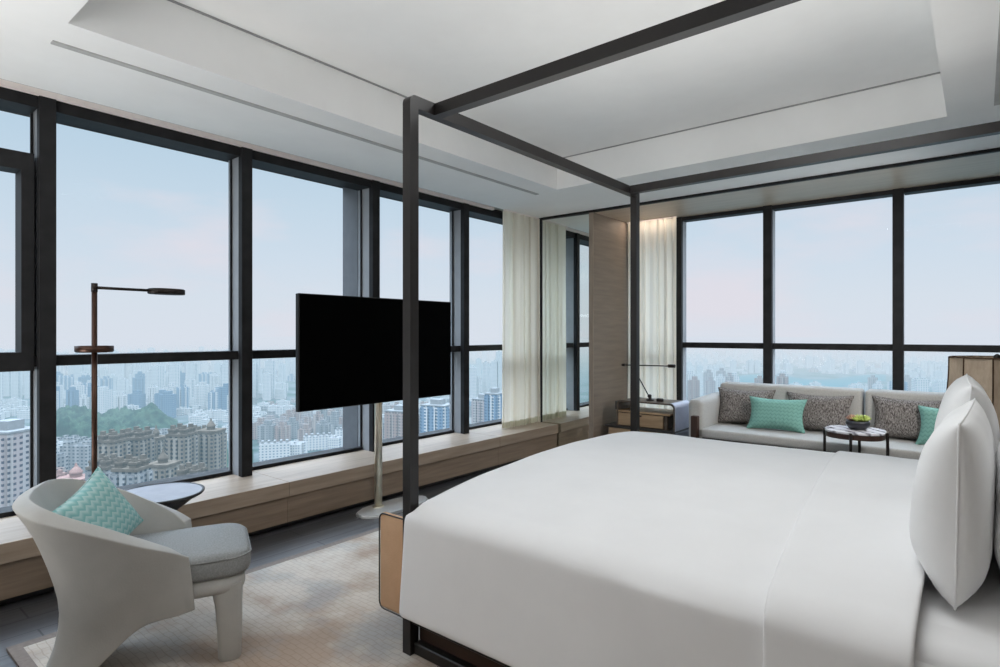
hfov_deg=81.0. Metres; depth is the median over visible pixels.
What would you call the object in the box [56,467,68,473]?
apartment block
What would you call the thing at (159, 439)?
apartment tower
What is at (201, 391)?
apartment tower
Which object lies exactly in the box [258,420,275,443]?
apartment tower
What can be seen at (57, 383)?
apartment tower
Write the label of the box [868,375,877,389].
apartment tower
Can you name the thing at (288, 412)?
apartment tower
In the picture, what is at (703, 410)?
sofa
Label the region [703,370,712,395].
apartment tower
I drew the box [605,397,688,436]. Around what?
nightstand
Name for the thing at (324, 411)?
apartment tower
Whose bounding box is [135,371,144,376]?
apartment tower
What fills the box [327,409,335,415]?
apartment block
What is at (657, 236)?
curtain
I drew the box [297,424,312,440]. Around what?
apartment tower
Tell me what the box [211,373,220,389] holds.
apartment tower
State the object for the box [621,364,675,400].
desk lamp
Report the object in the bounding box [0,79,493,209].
trim
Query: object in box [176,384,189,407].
apartment tower
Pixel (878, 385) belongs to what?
apartment tower
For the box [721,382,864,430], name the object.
cushion
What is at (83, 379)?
apartment tower
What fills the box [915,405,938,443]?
throw pillow
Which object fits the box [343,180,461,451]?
window
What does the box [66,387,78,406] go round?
apartment tower
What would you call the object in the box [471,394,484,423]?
apartment tower
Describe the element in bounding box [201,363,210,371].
apartment tower
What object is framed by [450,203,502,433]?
window
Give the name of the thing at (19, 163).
window
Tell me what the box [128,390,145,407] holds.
apartment tower
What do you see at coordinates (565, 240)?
wall mirror
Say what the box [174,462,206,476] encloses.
apartment tower
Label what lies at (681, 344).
window
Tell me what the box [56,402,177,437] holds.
woodland
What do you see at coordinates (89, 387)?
apartment tower
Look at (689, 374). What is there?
apartment tower
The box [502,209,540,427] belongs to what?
curtain
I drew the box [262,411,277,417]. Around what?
apartment tower
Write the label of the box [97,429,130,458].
apartment tower
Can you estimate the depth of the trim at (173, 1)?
3.60 m
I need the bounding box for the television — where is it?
[296,293,450,518]
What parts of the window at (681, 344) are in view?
head frame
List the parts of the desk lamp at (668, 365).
arm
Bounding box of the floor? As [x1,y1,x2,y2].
[0,466,502,666]
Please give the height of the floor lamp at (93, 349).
1.532 m
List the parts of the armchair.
seat frame, leg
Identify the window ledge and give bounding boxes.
[0,422,557,604]
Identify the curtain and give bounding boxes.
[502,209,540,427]
[627,216,676,409]
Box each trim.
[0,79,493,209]
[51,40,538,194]
[168,0,939,157]
[539,218,541,421]
[541,147,999,219]
[589,212,593,438]
[595,152,999,222]
[994,12,999,105]
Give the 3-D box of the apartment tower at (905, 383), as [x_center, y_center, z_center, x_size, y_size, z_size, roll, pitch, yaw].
[705.122,116.800,1034.294,22.000,69.000,18.700,0,0,14]
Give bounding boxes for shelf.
[616,407,672,415]
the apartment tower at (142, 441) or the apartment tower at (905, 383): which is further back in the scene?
the apartment tower at (905, 383)
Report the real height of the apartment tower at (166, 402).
48.000 m
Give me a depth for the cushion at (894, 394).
4.89 m
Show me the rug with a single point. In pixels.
(320, 606)
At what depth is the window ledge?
4.09 m
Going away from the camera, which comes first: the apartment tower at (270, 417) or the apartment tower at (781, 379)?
the apartment tower at (270, 417)
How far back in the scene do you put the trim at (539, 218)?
6.47 m
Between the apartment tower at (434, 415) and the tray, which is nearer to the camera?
the tray
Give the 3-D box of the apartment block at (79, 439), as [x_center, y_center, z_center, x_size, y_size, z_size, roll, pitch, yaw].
[-421.557,128.800,594.134,16.000,45.000,13.600,0,0,-3]
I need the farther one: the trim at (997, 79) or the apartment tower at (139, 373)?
the apartment tower at (139, 373)
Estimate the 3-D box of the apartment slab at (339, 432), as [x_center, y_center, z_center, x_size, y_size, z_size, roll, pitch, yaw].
[-211.965,139.765,800.000,26.000,23.069,11.000,0,0,-21]
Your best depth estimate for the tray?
2.64 m
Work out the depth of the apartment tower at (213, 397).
1089.12 m
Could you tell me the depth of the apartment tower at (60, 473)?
426.61 m
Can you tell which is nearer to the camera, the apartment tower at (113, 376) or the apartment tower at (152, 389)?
the apartment tower at (152, 389)
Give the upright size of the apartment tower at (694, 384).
78.000 m
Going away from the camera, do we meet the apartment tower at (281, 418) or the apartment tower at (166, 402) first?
the apartment tower at (281, 418)
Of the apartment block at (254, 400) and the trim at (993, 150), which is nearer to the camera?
the trim at (993, 150)
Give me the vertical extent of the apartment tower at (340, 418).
35.000 m
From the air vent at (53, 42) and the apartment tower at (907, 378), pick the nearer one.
the air vent at (53, 42)
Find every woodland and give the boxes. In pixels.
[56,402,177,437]
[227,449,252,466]
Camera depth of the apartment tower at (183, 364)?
2097.28 m
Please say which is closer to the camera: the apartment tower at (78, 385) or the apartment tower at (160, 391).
the apartment tower at (160, 391)
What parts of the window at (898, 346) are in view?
head frame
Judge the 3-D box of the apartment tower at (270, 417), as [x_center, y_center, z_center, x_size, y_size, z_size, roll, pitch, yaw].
[-359.093,139.300,912.438,20.200,24.000,18.550,0,0,2]
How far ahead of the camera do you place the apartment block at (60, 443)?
571.27 m
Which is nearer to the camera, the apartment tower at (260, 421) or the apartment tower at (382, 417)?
the apartment tower at (382, 417)
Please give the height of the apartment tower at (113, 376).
48.000 m
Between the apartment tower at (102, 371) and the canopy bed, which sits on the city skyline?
the apartment tower at (102, 371)
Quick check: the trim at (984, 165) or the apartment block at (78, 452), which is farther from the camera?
the apartment block at (78, 452)
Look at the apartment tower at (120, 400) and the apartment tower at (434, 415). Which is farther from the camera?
the apartment tower at (120, 400)
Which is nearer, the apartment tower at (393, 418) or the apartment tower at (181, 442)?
the apartment tower at (181, 442)
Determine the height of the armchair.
0.726 m
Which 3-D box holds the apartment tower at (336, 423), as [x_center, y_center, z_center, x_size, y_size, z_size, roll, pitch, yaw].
[-227.933,136.800,815.626,14.000,29.000,9.800,0,0,-7]
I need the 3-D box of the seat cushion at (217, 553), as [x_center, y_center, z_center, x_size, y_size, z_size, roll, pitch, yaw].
[-1.342,0.901,2.381,0.585,0.103,0.444,0,0,-27]
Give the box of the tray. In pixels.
[74,346,113,352]
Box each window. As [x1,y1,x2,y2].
[0,87,37,517]
[30,96,239,489]
[228,147,370,476]
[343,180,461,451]
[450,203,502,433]
[676,207,762,399]
[763,190,891,383]
[892,176,999,389]
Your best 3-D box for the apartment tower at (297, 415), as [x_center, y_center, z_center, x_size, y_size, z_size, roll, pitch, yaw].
[-312.307,133.800,896.245,14.000,35.000,11.900,0,0,-4]
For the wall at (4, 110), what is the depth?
4.28 m
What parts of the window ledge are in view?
panel, panel, panel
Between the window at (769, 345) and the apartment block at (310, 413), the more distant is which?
the apartment block at (310, 413)
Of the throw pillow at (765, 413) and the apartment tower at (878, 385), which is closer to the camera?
the throw pillow at (765, 413)
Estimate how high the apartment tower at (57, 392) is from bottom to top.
47.000 m
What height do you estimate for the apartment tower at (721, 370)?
78.000 m
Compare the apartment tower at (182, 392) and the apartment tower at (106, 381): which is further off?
the apartment tower at (106, 381)
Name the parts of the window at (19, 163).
rail, casement frame, head frame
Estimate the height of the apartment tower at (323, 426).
29.000 m
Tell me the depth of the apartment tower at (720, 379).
1149.50 m
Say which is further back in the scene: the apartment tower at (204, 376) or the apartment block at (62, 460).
the apartment tower at (204, 376)
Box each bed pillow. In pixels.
[909,398,996,609]
[934,374,999,453]
[993,441,999,568]
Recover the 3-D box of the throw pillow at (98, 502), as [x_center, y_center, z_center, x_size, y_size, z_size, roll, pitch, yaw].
[-1.553,0.716,2.273,0.229,0.402,0.396,0,0,-4]
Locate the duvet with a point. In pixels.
(630, 548)
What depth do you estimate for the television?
4.17 m
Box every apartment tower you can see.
[0,419,29,507]
[56,375,73,389]
[56,382,62,407]
[56,386,59,407]
[56,391,58,410]
[56,463,84,480]
[56,470,69,477]
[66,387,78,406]
[70,382,84,396]
[78,375,90,382]
[79,394,90,408]
[82,383,90,393]
[85,453,116,480]
[88,386,99,396]
[97,367,107,378]
[97,386,112,413]
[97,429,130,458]
[98,376,112,389]
[107,374,118,390]
[110,454,152,486]
[113,392,127,409]
[126,426,154,462]
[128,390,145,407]
[132,375,144,392]
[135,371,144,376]
[148,384,157,403]
[149,449,180,479]
[152,425,166,460]
[154,390,165,405]
[157,391,175,417]
[161,386,171,390]
[165,423,197,466]
[168,383,176,393]
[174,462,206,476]
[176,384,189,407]
[180,371,184,384]
[181,361,185,375]
[193,425,205,430]
[194,382,209,408]
[196,418,226,470]
[199,372,210,383]
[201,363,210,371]
[208,388,218,409]
[209,372,215,390]
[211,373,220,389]
[219,383,227,409]
[252,418,263,439]
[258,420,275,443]
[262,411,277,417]
[266,415,275,421]
[274,422,290,441]
[276,416,288,424]
[280,409,293,419]
[286,374,294,381]
[287,417,298,438]
[291,409,300,420]
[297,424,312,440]
[299,419,306,428]
[301,412,307,418]
[304,417,312,427]
[313,411,323,434]
[316,420,330,434]
[318,409,326,419]
[326,411,341,424]
[331,421,341,434]
[339,414,342,428]
[382,402,393,413]
[382,417,383,439]
[384,404,402,438]
[420,398,449,432]
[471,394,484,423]
[484,388,501,421]
[686,371,694,399]
[688,376,699,401]
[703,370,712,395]
[705,377,715,394]
[716,368,725,376]
[716,374,724,391]
[725,373,733,381]
[732,373,739,381]
[754,375,762,382]
[776,373,788,384]
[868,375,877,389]
[872,381,882,388]
[890,380,907,390]
[904,375,911,390]
[911,378,928,391]
[932,380,946,392]
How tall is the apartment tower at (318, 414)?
35.000 m
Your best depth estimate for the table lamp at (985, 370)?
2.99 m
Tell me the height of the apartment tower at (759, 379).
71.000 m
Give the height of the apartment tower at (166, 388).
53.000 m
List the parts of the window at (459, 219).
rail, head frame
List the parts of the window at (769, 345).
head frame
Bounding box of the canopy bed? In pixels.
[379,0,999,666]
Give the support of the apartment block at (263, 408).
on the city skyline
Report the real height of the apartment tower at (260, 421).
30.000 m
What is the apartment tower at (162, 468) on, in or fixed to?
on the city skyline
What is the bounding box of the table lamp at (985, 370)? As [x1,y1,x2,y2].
[946,354,999,428]
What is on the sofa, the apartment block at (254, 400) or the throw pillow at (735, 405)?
the throw pillow at (735, 405)
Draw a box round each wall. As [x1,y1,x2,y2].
[0,107,502,511]
[594,213,627,437]
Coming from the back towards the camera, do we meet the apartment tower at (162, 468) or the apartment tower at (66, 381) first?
the apartment tower at (66, 381)
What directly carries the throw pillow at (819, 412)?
on the sofa
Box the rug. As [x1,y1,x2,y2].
[6,527,438,666]
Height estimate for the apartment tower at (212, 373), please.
59.000 m
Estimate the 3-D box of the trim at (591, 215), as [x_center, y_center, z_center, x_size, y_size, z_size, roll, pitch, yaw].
[0.949,0.016,6.080,0.050,2.568,0.010,0,0,39]
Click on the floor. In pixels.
(30, 618)
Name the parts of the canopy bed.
panel, post, rail, canopy rail, canopy rail, post, canopy rail, mattress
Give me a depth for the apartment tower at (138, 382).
1369.07 m
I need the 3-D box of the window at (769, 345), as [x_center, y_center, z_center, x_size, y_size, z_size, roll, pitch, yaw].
[3.054,-0.188,5.492,1.065,2.136,0.155,0,0,39]
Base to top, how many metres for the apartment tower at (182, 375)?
58.000 m
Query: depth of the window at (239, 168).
4.04 m
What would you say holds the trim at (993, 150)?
attached to the wall at (610, 234)
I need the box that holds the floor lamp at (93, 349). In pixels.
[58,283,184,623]
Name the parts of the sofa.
leg, arm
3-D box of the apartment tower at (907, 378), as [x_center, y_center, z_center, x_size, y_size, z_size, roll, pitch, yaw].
[893.829,121.300,1290.651,23.200,60.000,21.100,0,0,27]
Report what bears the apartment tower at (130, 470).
on the city skyline
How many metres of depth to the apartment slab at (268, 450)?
684.55 m
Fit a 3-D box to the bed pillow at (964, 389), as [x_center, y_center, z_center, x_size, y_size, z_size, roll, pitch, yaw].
[1.867,0.426,2.350,0.235,0.501,0.764,0,0,38]
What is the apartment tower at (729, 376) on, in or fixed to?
on the city skyline
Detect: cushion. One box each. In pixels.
[132,523,250,582]
[701,422,924,459]
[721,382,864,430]
[865,389,944,439]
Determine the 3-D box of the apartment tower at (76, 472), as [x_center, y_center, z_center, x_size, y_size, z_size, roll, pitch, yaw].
[-286.290,119.233,395.000,22.000,64.133,19.000,0,0,5]
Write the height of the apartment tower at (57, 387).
53.000 m
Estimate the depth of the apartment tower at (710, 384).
979.14 m
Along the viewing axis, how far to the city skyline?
8047.56 m
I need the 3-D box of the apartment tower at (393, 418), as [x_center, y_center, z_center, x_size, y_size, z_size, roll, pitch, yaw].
[-108.307,114.761,640.000,30.000,73.078,26.000,0,0,22]
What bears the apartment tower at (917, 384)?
on the city skyline
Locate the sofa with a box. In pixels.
[689,382,944,459]
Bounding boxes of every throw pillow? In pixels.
[52,467,143,534]
[718,387,775,422]
[746,396,806,433]
[787,392,853,429]
[872,395,940,438]
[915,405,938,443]
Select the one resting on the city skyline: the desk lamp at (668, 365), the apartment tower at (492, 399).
the apartment tower at (492, 399)
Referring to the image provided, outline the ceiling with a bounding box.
[0,0,999,217]
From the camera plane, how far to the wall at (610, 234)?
6.31 m
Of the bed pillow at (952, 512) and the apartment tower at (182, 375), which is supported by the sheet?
the bed pillow at (952, 512)
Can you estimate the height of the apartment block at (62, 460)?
57.000 m
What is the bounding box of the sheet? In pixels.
[914,549,999,666]
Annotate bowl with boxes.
[845,414,870,429]
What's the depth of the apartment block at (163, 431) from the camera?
652.41 m
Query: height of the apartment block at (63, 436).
27.000 m
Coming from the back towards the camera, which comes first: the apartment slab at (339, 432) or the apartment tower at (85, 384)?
the apartment tower at (85, 384)
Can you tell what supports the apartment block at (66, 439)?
on the city skyline
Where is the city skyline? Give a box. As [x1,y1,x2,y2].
[0,336,999,462]
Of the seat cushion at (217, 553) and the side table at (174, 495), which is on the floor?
the side table at (174, 495)
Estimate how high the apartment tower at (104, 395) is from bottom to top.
54.000 m
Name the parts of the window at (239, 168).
rail, head frame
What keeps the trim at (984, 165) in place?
attached to the wall at (610, 234)
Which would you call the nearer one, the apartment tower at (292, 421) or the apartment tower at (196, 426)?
the apartment tower at (196, 426)
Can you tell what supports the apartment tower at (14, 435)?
on the city skyline
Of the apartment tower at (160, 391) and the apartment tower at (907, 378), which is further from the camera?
the apartment tower at (907, 378)
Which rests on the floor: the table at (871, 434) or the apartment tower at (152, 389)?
the table at (871, 434)
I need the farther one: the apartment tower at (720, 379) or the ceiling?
the apartment tower at (720, 379)
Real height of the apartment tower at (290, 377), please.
24.000 m
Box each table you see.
[125,482,204,510]
[823,425,888,455]
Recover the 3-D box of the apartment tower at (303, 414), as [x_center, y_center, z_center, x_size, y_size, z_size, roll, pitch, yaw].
[-313.448,136.300,925.619,15.200,30.000,14.300,0,0,13]
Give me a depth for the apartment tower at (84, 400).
1055.87 m
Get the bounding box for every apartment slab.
[259,439,289,461]
[303,432,332,450]
[335,427,342,435]
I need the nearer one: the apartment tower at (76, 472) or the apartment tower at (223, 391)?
the apartment tower at (76, 472)
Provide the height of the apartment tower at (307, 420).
24.000 m
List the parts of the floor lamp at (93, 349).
arm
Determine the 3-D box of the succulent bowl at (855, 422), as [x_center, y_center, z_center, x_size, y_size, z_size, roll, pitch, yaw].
[2.651,0.653,4.332,0.163,0.112,0.160,0,0,39]
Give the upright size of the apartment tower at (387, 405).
28.000 m
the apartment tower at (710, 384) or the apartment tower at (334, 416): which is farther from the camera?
the apartment tower at (710, 384)
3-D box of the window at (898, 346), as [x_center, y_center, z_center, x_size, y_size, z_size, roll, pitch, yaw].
[3.844,-0.188,4.843,0.980,2.136,0.155,0,0,39]
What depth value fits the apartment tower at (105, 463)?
367.31 m
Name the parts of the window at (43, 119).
head frame, rail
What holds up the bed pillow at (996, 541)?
on the sheet
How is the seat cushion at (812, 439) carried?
on the sofa
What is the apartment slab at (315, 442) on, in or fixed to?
on the city skyline
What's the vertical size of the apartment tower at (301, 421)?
23.000 m
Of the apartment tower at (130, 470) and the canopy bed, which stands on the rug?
the canopy bed
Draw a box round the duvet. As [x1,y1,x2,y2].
[399,431,925,666]
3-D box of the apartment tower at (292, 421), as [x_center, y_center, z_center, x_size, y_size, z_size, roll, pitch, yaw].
[-300.786,136.300,843.663,17.700,30.000,13.950,0,0,-4]
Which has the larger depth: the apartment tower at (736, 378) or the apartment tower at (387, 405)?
the apartment tower at (736, 378)
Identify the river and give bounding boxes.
[740,375,885,386]
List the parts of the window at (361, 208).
rail, head frame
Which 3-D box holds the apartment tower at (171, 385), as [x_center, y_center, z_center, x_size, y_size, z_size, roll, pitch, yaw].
[-649.809,124.800,1155.670,20.000,53.000,14.000,0,0,-9]
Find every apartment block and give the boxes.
[56,437,76,441]
[56,453,68,469]
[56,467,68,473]
[58,441,64,452]
[60,440,90,473]
[62,435,79,437]
[74,438,90,441]
[150,428,169,434]
[252,397,256,403]
[260,406,267,411]
[306,411,312,416]
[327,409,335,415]
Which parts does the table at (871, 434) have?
leg, leg, leg, leg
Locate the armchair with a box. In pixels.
[12,478,251,666]
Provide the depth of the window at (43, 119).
3.18 m
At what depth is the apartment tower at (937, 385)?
1254.49 m
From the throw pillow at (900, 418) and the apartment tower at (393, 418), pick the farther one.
the apartment tower at (393, 418)
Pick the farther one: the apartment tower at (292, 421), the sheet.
the apartment tower at (292, 421)
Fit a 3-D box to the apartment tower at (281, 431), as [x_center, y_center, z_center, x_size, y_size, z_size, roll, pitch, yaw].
[-300.009,136.800,807.920,19.000,29.000,16.150,0,0,11]
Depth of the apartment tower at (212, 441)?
472.44 m
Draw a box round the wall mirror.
[542,213,588,446]

